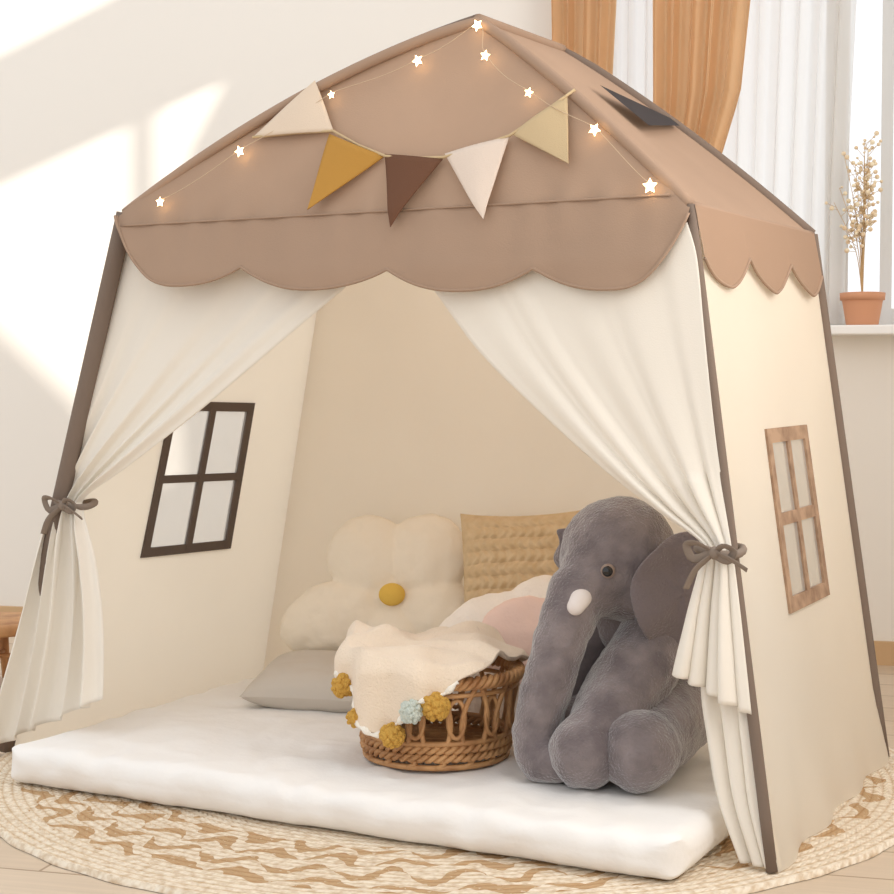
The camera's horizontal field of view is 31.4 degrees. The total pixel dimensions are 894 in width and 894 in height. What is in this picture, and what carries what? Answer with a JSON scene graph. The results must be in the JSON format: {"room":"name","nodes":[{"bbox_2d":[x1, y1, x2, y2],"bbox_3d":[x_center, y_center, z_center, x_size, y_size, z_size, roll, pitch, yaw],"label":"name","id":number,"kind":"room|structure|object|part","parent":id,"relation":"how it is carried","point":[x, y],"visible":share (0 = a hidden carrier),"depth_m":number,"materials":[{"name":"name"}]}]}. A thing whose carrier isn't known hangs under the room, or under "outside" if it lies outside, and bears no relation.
{"room":"children's room","nodes":[
{"label":"children's room","id":0,"kind":"room"},
{"bbox_2d":[0,0,893,640],"bbox_3d":[-0.528,-0.915,4.521,4.800,2.900,0.160,1,2,15],"label":"wall","id":1,"kind":"structure","parent":0,"point":[101,101],"depth_m":4.54,"materials":[{"name":"white paint"}]},
{"bbox_2d":[0,606,893,665],"bbox_3d":[-0.550,0.507,4.494,4.800,0.060,0.015,1,2,15],"label":"baseboard","id":2,"kind":"structure","parent":1,"relation":"attached to","point":[884,650],"depth_m":4.05,"materials":[{"name":"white wood"}]},
{"bbox_2d":[830,0,893,324],"bbox_3d":[1.027,-1.099,4.133,1.360,1.598,0.060,1,2,15],"label":"window","id":3,"kind":"structure","parent":1,"relation":"in","point":[887,106],"depth_m":4.10,"materials":[{"name":"white"}]},
{"bbox_2d":[613,0,856,323],"bbox_3d":[0.744,-1.105,4.140,0.656,1.570,0.032,1,2,15],"label":"sheer curtain","id":4,"kind":"object","parent":3,"relation":"hanging from","point":[789,130],"visible":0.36,"depth_m":4.11,"materials":[{"name":"white fabric"}]},
{"bbox_2d":[830,325,893,335],"bbox_3d":[1.335,-0.292,3.963,0.780,0.024,0.185,1,2,15],"label":"window sill","id":5,"kind":"structure","parent":1,"relation":"attached to","point":[836,330],"depth_m":3.95,"materials":[{"name":"white paint"}]},
{"bbox_2d":[825,131,885,324],"bbox_3d":[1.036,-0.547,4.008,0.137,0.484,0.114,2,3,42],"label":"dried flowers","id":6,"kind":"object","parent":5,"relation":"on","point":[860,308],"visible":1,"depth_m":3.98,"materials":[{"name":"beige plant"}]},
{"bbox_3d":[1.046,-0.347,4.009,0.112,0.083,0.112,1,2,15],"label":"pot","id":7,"kind":"part","parent":6,"relation":"part of","materials":[{"name":"brown ceramic"}]},
{"bbox_2d":[0,637,893,893],"bbox_3d":[-1.038,0.651,2.339,4.960,0.050,4.760,1,2,15],"label":"floor","id":8,"kind":"structure","parent":0,"point":[21,872],"depth_m":2.31,"materials":[{"name":"brown wood"}]},
{"bbox_2d":[0,612,21,677],"bbox_3d":[-1.073,0.488,3.786,0.244,0.160,0.244,1,2,16],"label":"wooden stool","id":9,"kind":"object","parent":8,"relation":"on","point":[9,621],"visible":0.35,"depth_m":3.79,"materials":[{"name":"brown wood"}]},
{"bbox_3d":[-1.073,0.422,3.783,0.244,0.028,0.244,1,2,16],"label":"seat","id":10,"kind":"part","parent":9,"relation":"part of","materials":[{"name":"brown wood"}]},
{"bbox_2d":[0,747,893,893],"bbox_3d":[0.010,0.594,3.000,1.730,0.008,1.730,1,3,27],"label":"round jute rug","id":11,"kind":"object","parent":8,"relation":"on","point":[165,849],"visible":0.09,"depth_m":2.40,"materials":[{"name":"beige wicker"}]},
{"bbox_2d":[11,678,728,879],"bbox_3d":[-0.032,0.554,2.907,1.260,0.074,0.877,1,3,27],"label":"mattress","id":12,"kind":"object","parent":11,"relation":"on","point":[216,749],"visible":0.56,"depth_m":2.57,"materials":[{"name":"white fabric"}]},
{"bbox_2d":[239,649,352,712],"bbox_3d":[-0.241,0.469,3.188,0.290,0.108,0.217,1,2,13],"label":"pillow","id":13,"kind":"object","parent":12,"relation":"on","point":[299,679],"visible":0.63,"depth_m":3.11,"materials":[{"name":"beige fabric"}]},
{"bbox_2d":[280,513,463,650],"bbox_3d":[-0.138,0.318,3.350,0.425,0.350,0.158,0,2,7],"label":"cushion","id":14,"kind":"object","parent":12,"relation":"on","point":[407,575],"visible":0.65,"depth_m":3.33,"materials":[{"name":"beige fabric"}]},
{"bbox_2d":[379,583,404,605],"bbox_3d":[-0.115,0.307,3.315,0.056,0.048,0.032,0,-16,8],"label":"button","id":15,"kind":"object","parent":14,"relation":"on","point":[390,594],"depth_m":3.30,"materials":[{"name":"yellow fabric"}]},
{"bbox_2d":[359,655,524,770],"bbox_3d":[-0.019,0.450,2.744,0.308,0.160,0.308,1,3,20],"label":"rattan basket","id":16,"kind":"object","parent":12,"relation":"on","point":[445,742],"visible":0.66,"depth_m":2.65,"materials":[{"name":"brown wicker"}]},
{"bbox_2d":[331,620,528,748],"bbox_3d":[-0.041,0.396,2.737,0.318,0.181,0.342,1,3,32],"label":"throw blanket","id":17,"kind":"object","parent":16,"relation":"in","point":[394,677],"visible":1,"depth_m":2.62,"materials":[{"name":"beige fabric"}]},
{"bbox_3d":[-0.108,0.426,2.647,0.273,0.100,0.096,2,3,44],"label":"scalloped trim","id":18,"kind":"part","parent":17,"relation":"part of","materials":[{"name":"white"}]},
{"bbox_2d":[439,575,551,719],"bbox_3d":[0.124,0.381,2.990,0.319,0.268,0.158,0,2,-6],"label":"cushion","id":19,"kind":"object","parent":12,"relation":"on","point":[515,613],"visible":0.24,"depth_m":2.97,"materials":[{"name":"beige fabric"}]},
{"bbox_2d":[460,510,579,602],"bbox_3d":[0.165,0.318,3.210,0.289,0.387,0.180,0,2,5],"label":"cushion","id":20,"kind":"object","parent":12,"relation":"on","point":[500,553],"visible":0.28,"depth_m":3.21,"materials":[{"name":"beige fabric"}]},
{"bbox_2d":[512,496,706,793],"bbox_3d":[0.302,0.309,2.650,0.333,0.454,0.435,2,3,41],"label":"elephant","id":21,"kind":"object","parent":12,"relation":"on","point":[600,700],"visible":0.88,"depth_m":2.55},
{"bbox_3d":[0.249,0.457,2.716,0.284,0.148,0.137,-2,3,-44],"label":"hind leg","id":22,"kind":"part","parent":21,"relation":"part of","materials":[{"name":"grey fabric"}]},
{"bbox_3d":[0.215,0.401,2.724,0.184,0.240,0.102,-1,3,-29],"label":"leg","id":23,"kind":"part","parent":21,"relation":"part of","materials":[{"name":"grey fabric"}]},
{"bbox_3d":[0.287,0.394,2.591,0.255,0.284,0.265,0,2,0],"label":"leg","id":24,"kind":"part","parent":21,"relation":"part of","materials":[{"name":"grey fabric"}]},
{"bbox_3d":[0.352,0.451,2.618,0.160,0.174,0.376,1,2,19],"label":"hind leg","id":25,"kind":"part","parent":21,"relation":"part of","materials":[{"name":"grey fabric"}]},
{"bbox_2d":[0,14,889,872],"bbox_3d":[-0.020,-0.095,2.983,1.574,1.376,0.860,1,3,27],"label":"tent","id":26,"kind":"object","parent":11,"relation":"on","point":[575,344],"visible":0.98,"depth_m":2.84,"materials":[{"name":"fabric"}]},
{"bbox_2d":[0,252,346,743],"bbox_3d":[-0.483,0.092,2.868,0.852,0.996,0.177,1,3,27],"label":"curtain","id":27,"kind":"object","parent":26,"relation":"hanging from","point":[170,332],"depth_m":2.95,"materials":[{"name":"white fabric"}]},
{"bbox_3d":[-0.519,0.064,3.330,0.077,0.324,0.276,2,3,35],"label":"printed frame","id":28,"kind":"part","parent":26,"relation":"part of","materials":[{"name":"brown fabric"}]},
{"bbox_2d":[156,130,273,205],"label":"string lights","id":29,"kind":"object","parent":26,"relation":"attached to","point":[239,150],"depth_m":2.89,"materials":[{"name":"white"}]},
{"bbox_3d":[-0.087,-0.562,2.770,1.117,0.366,0.154,1,3,27],"label":"gable panel","id":30,"kind":"part","parent":26,"relation":"part of","materials":[{"name":"fabric"}]},
{"bbox_2d":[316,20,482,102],"label":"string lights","id":31,"kind":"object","parent":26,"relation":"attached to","point":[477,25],"depth_m":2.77,"materials":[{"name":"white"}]},
{"bbox_2d":[252,81,575,226],"bbox_3d":[-0.079,-0.511,2.717,0.643,0.282,0.118,1,3,27],"label":"pennant bunting","id":32,"kind":"object","parent":26,"relation":"hanging from","point":[476,166],"visible":1,"depth_m":2.68,"materials":[{"name":"beige fabric"}]},
{"bbox_3d":[-0.079,-0.540,2.732,0.628,0.106,0.044,1,3,26],"label":"bunting cord","id":33,"kind":"part","parent":32,"relation":"part of","materials":[{"name":"beige fabric"}]},
{"bbox_2d":[481,37,656,192],"label":"string lights","id":34,"kind":"object","parent":26,"relation":"attached to","point":[649,185],"depth_m":2.55,"materials":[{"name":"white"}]},
{"bbox_2d":[435,223,751,714],"bbox_3d":[0.197,0.018,2.543,0.668,0.733,0.096,2,3,40],"label":"curtain","id":35,"kind":"object","parent":26,"relation":"hanging from","point":[608,330],"depth_m":2.46,"materials":[{"name":"white fabric"}]},
{"bbox_2d":[600,85,679,125],"bbox_3d":[0.372,-0.611,2.936,0.104,0.084,0.280,1,3,27],"label":"roof vent","id":36,"kind":"object","parent":26,"relation":"attached to","point":[643,112],"depth_m":2.91,"materials":[{"name":"grey fabric"}]},
{"bbox_3d":[0.597,0.116,2.720,0.057,0.302,0.265,1,3,27],"label":"printed frame","id":37,"kind":"part","parent":26,"relation":"part of","materials":[{"name":"brown wood"}]},
{"bbox_2d":[551,0,616,74],"bbox_3d":[0.353,-0.738,4.119,0.218,2.520,0.059,1,2,15],"label":"window curtain","id":38,"kind":"object","parent":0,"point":[586,28],"visible":0.09,"depth_m":4.11,"materials":[{"name":"orange fabric"}]},
{"bbox_2d":[653,0,749,152],"bbox_3d":[0.661,-0.735,4.037,0.297,2.520,0.068,1,2,15],"label":"window curtain","id":39,"kind":"object","parent":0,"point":[699,46],"visible":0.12,"depth_m":4.04,"materials":[{"name":"orange fabric"}]}
]}

